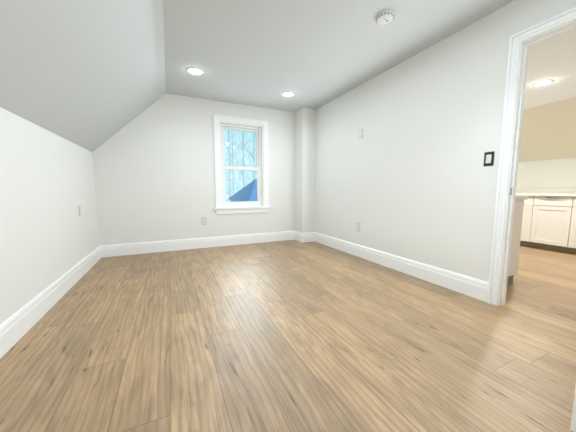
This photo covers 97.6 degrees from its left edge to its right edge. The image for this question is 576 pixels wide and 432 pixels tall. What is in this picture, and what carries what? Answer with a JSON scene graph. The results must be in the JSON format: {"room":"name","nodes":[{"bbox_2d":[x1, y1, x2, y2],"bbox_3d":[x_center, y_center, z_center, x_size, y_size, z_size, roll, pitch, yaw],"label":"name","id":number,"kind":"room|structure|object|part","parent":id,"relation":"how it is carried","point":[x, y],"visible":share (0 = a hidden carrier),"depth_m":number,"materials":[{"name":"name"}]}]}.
{"room":"empty attic bedroom","nodes":[
{"label":"empty attic bedroom","id":0,"kind":"room"},
{"bbox_2d":[0,107,98,323],"bbox_3d":[-1.514,0.129,0.842,0.160,1.510,5.980,-3,7,-25],"label":"wall","id":1,"kind":"structure","parent":0,"point":[49,235],"depth_m":2.00,"materials":[{"name":"white paint"}]},
{"bbox_2d":[0,245,103,358],"bbox_3d":[-1.435,0.789,0.948,0.016,0.176,5.980,-3,7,-25],"label":"baseboard","id":2,"kind":"structure","parent":1,"relation":"attached to","point":[17,326],"depth_m":1.93,"materials":[{"name":"white paint"}]},
{"bbox_2d":[0,0,165,151],"bbox_3d":[-1.121,-1.208,0.890,1.210,1.180,5.980,-3,7,-25],"label":"ceiling","id":3,"kind":"structure","parent":0,"point":[89,75],"depth_m":1.85,"materials":[{"name":"grey paint"}]},
{"bbox_2d":[92,94,294,244],"bbox_3d":[0.715,-0.928,5.196,8.250,2.720,0.160,-3,7,-25],"label":"wall","id":4,"kind":"structure","parent":0,"point":[154,171],"depth_m":3.97,"materials":[{"name":"white paint"}]},
{"bbox_2d":[100,231,291,256],"bbox_3d":[-1.275,0.443,4.300,3.110,0.176,0.016,-3,7,-25],"label":"baseboard","id":5,"kind":"structure","parent":4,"relation":"attached to","point":[112,250],"depth_m":4.14,"materials":[{"name":"white paint"}]},
{"bbox_2d":[202,217,205,224],"bbox_3d":[-1.401,0.084,4.207,0.076,0.120,0.008,-3,7,-25],"label":"electrical outlet","id":6,"kind":"object","parent":4,"relation":"attached to","point":[203,220],"visible":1,"depth_m":4.21,"materials":[{"name":"grey plastic"}]},
{"bbox_2d":[213,114,270,213],"bbox_3d":[-0.813,-0.868,4.441,1.010,1.636,0.180,-3,7,-25],"label":"window","id":7,"kind":"structure","parent":4,"relation":"in","point":[259,205],"depth_m":4.43,"materials":[{"name":"white paint"}]},
{"bbox_3d":[-0.835,-0.875,4.486,0.732,1.411,0.080,-3,7,-25],"label":"frame","id":8,"kind":"part","parent":7,"relation":"part of","materials":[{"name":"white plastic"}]},
{"bbox_3d":[-0.834,-0.883,4.484,0.592,1.256,0.038,-3,7,-25],"label":"glass","id":9,"kind":"part","parent":7,"relation":"part of","materials":[{"name":"clear glass"}]},
{"bbox_2d":[0,240,575,431],"bbox_3d":[2.020,0.760,2.576,8.250,0.100,6.580,-3,7,-25],"label":"floor","id":10,"kind":"structure","parent":0,"point":[288,336],"depth_m":1.53,"materials":[{"name":"brown wood"}]},
{"bbox_2d":[507,200,523,285],"bbox_3d":[1.971,0.256,2.704,0.668,0.875,0.566,-3,7,-25],"label":"base cabinet","id":11,"kind":"object","parent":10,"relation":"on","point":[516,235],"depth_m":2.54,"materials":[{"name":"white paint"}]},
{"bbox_2d":[515,196,526,199],"bbox_3d":[1.463,-0.310,3.763,0.693,0.035,3.040,-3,7,-25],"label":"countertop","id":12,"kind":"structure","parent":11,"relation":"on","point":[516,197],"depth_m":2.48,"materials":[{"name":"white stone"}]},
{"bbox_2d":[520,199,526,245],"bbox_3d":[4.246,0.067,4.539,0.620,0.875,0.578,-3,7,-25],"label":"base cabinet","id":13,"kind":"object","parent":10,"relation":"on","point":[525,201],"depth_m":4.29,"materials":[{"name":"white paint"}]},
{"bbox_2d":[523,196,566,251],"bbox_3d":[4.437,0.109,4.133,0.620,0.875,0.578,-3,7,-25],"label":"base cabinet","id":14,"kind":"object","parent":10,"relation":"on","point":[549,219],"depth_m":4.07,"materials":[{"name":"white paint"}]},
{"bbox_2d":[515,192,575,195],"bbox_3d":[4.519,-0.399,4.619,1.273,0.035,4.080,-3,7,-25],"label":"countertop","id":15,"kind":"structure","parent":14,"relation":"on","point":[517,193],"depth_m":4.35,"materials":[{"name":"white stone"}]},
{"bbox_2d":[559,196,575,254],"bbox_3d":[4.628,0.151,3.728,0.620,0.875,0.578,-3,7,-25],"label":"base cabinet","id":16,"kind":"object","parent":10,"relation":"on","point":[567,242],"depth_m":3.81,"materials":[{"name":"white paint"}]},
{"bbox_2d":[295,107,315,232],"bbox_3d":[0.319,-0.733,4.762,0.270,2.420,0.320,-3,7,-25],"label":"column","id":17,"kind":"structure","parent":0,"point":[305,145],"depth_m":4.63,"materials":[{"name":"white paint"}]},
{"bbox_2d":[292,231,303,242],"bbox_3d":[0.202,0.392,4.792,0.016,0.176,0.296,-3,7,-25],"label":"baseboard","id":18,"kind":"structure","parent":17,"relation":"attached to","point":[297,236],"depth_m":4.79,"materials":[{"name":"white paint"}]},
{"bbox_2d":[163,0,575,111],"bbox_3d":[2.064,-1.799,2.333,5.826,0.200,5.980,-3,7,-25],"label":"ceiling","id":19,"kind":"structure","parent":0,"point":[314,54],"depth_m":2.56,"materials":[{"name":"grey paint"}]},
{"bbox_2d":[186,67,202,74],"bbox_3d":[-1.139,-1.772,3.088,0.196,0.009,0.196,-3,7,-25],"label":"recessed light","id":20,"kind":"object","parent":19,"relation":"in","point":[194,71],"visible":1,"depth_m":3.08,"materials":[{"name":"white"}]},
{"bbox_2d":[282,92,293,96],"bbox_3d":[0.000,-1.848,3.827,0.196,0.009,0.196,-3,7,-25],"label":"recessed light","id":21,"kind":"object","parent":19,"relation":"in","point":[287,94],"visible":1,"depth_m":3.83,"materials":[{"name":"white"}]},
{"bbox_2d":[376,10,393,24],"bbox_3d":[0.812,-1.655,2.112,0.144,0.042,0.144,-3,7,-25],"label":"smoke detector","id":22,"kind":"object","parent":19,"relation":"attached to","point":[384,17],"visible":1,"depth_m":2.08,"materials":[{"name":"white plastic"}]},
{"bbox_2d":[533,80,552,85],"bbox_3d":[3.470,-1.807,3.429,0.196,0.009,0.196,-3,7,-25],"label":"recessed light","id":23,"kind":"object","parent":19,"relation":"in","point":[544,82],"visible":1,"depth_m":3.43,"materials":[{"name":"white"}]},
{"bbox_2d":[315,0,575,281],"bbox_3d":[1.690,-0.478,2.293,0.100,2.420,5.980,-3,7,-25],"label":"wall","id":24,"kind":"structure","parent":0,"point":[408,175],"depth_m":2.64,"materials":[{"name":"white paint"}]},
{"bbox_2d":[356,223,359,230],"bbox_3d":[1.017,0.160,3.671,0.008,0.120,0.076,-3,7,-25],"label":"electrical outlet","id":25,"kind":"object","parent":24,"relation":"attached to","point":[357,226],"visible":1,"depth_m":3.66,"materials":[{"name":"grey plastic"}]},
{"bbox_2d":[359,129,362,138],"bbox_3d":[1.019,-1.149,3.530,0.008,0.120,0.076,-3,7,-25],"label":"switch plate","id":26,"kind":"object","parent":24,"relation":"attached to","point":[361,133],"visible":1,"depth_m":3.52,"materials":[{"name":"grey plastic"}]},
{"bbox_2d":[312,232,488,301],"bbox_3d":[1.118,0.527,3.483,0.016,0.176,2.899,-3,7,-25],"label":"baseboard","id":27,"kind":"structure","parent":24,"relation":"attached to","point":[469,286],"depth_m":2.81,"materials":[{"name":"white paint"}]},
{"bbox_2d":[483,151,494,166],"bbox_3d":[1.702,-0.484,2.137,0.009,0.120,0.076,-3,7,-25],"label":"dimmer switch","id":28,"kind":"object","parent":24,"relation":"attached to","point":[488,158],"visible":1,"depth_m":2.13,"materials":[{"name":"black plastic"}]},
{"bbox_2d":[487,7,575,305],"bbox_3d":[1.955,-0.288,1.744,0.160,2.156,0.788,-3,7,-25],"label":"door frame","id":29,"kind":"structure","parent":24,"relation":"attached to","point":[520,42],"depth_m":2.00,"materials":[{"name":"white paint"}]},
{"bbox_2d":[516,158,575,187],"bbox_3d":[5.555,-0.244,4.142,0.160,1.576,5.980,-3,7,-25],"label":"wall","id":30,"kind":"structure","parent":0,"point":[556,173],"depth_m":4.92,"materials":[{"name":"white paint"}]},
{"bbox_2d":[516,188,575,191],"bbox_3d":[5.086,-0.493,4.877,0.020,0.100,4.080,-3,7,-25],"label":"backsplash","id":31,"kind":"structure","parent":30,"relation":"attached to","point":[517,189],"depth_m":4.93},
{"bbox_2d":[519,97,575,161],"bbox_3d":[5.205,-1.545,3.842,1.114,1.114,5.980,-3,7,-25],"label":"ceiling","id":32,"kind":"structure","parent":0,"point":[548,131],"depth_m":4.55,"materials":[{"name":"beige paint"}]},
{"label":"outside","id":33,"kind":"structure","parent":0,"visible":0},
{"bbox_2d":[224,129,256,201],"bbox_3d":[-6.571,-9.635,24.892,70.000,28.000,0.200,-3,7,-25],"label":"sky","id":34,"kind":"structure","parent":33,"point":[238,177],"depth_m":25.94,"materials":[{"name":"white"}]},
{"bbox_3d":[-2.060,5.376,16.786,70.000,0.200,21.020,-3,7,-25],"label":"ground","id":35,"kind":"structure","parent":33,"visible":0},
{"bbox_2d":[224,130,250,201],"bbox_3d":[-4.950,-2.576,21.585,3.626,14.636,0.520,-4,7,-31],"label":"tree","id":36,"kind":"object","parent":35,"relation":"on","point":[229,158],"depth_m":23.74,"materials":[{"name":"white plant"}]},
{"bbox_2d":[228,179,256,201],"bbox_3d":[-0.500,1.373,17.113,5.950,7.697,5.414,-3,7,-25],"label":"house","id":37,"kind":"structure","parent":35,"relation":"on","point":[246,194],"depth_m":15.29,"materials":[{"name":"blue"}]},
{"bbox_2d":[253,132,256,178],"bbox_3d":[-1.320,-2.454,23.423,3.598,14.015,1.029,-2,6,-19],"label":"tree","id":38,"kind":"object","parent":35,"relation":"on","point":[255,132],"depth_m":23.34,"materials":[{"name":"white plant"}]},
{"bbox_3d":[1.652,-0.351,1.066,1.018,2.420,0.120,-3,7,-25],"label":"wall","id":39,"kind":"structure","parent":0,"visible":0},
{"bbox_2d":[570,388,575,431],"bbox_3d":[1.182,-0.328,0.846,0.020,2.418,0.128,-3,7,-25],"label":"trim","id":40,"kind":"structure","parent":39,"relation":"attached to","point":[573,425],"depth_m":1.01,"materials":[{"name":"white paint"}]}
]}

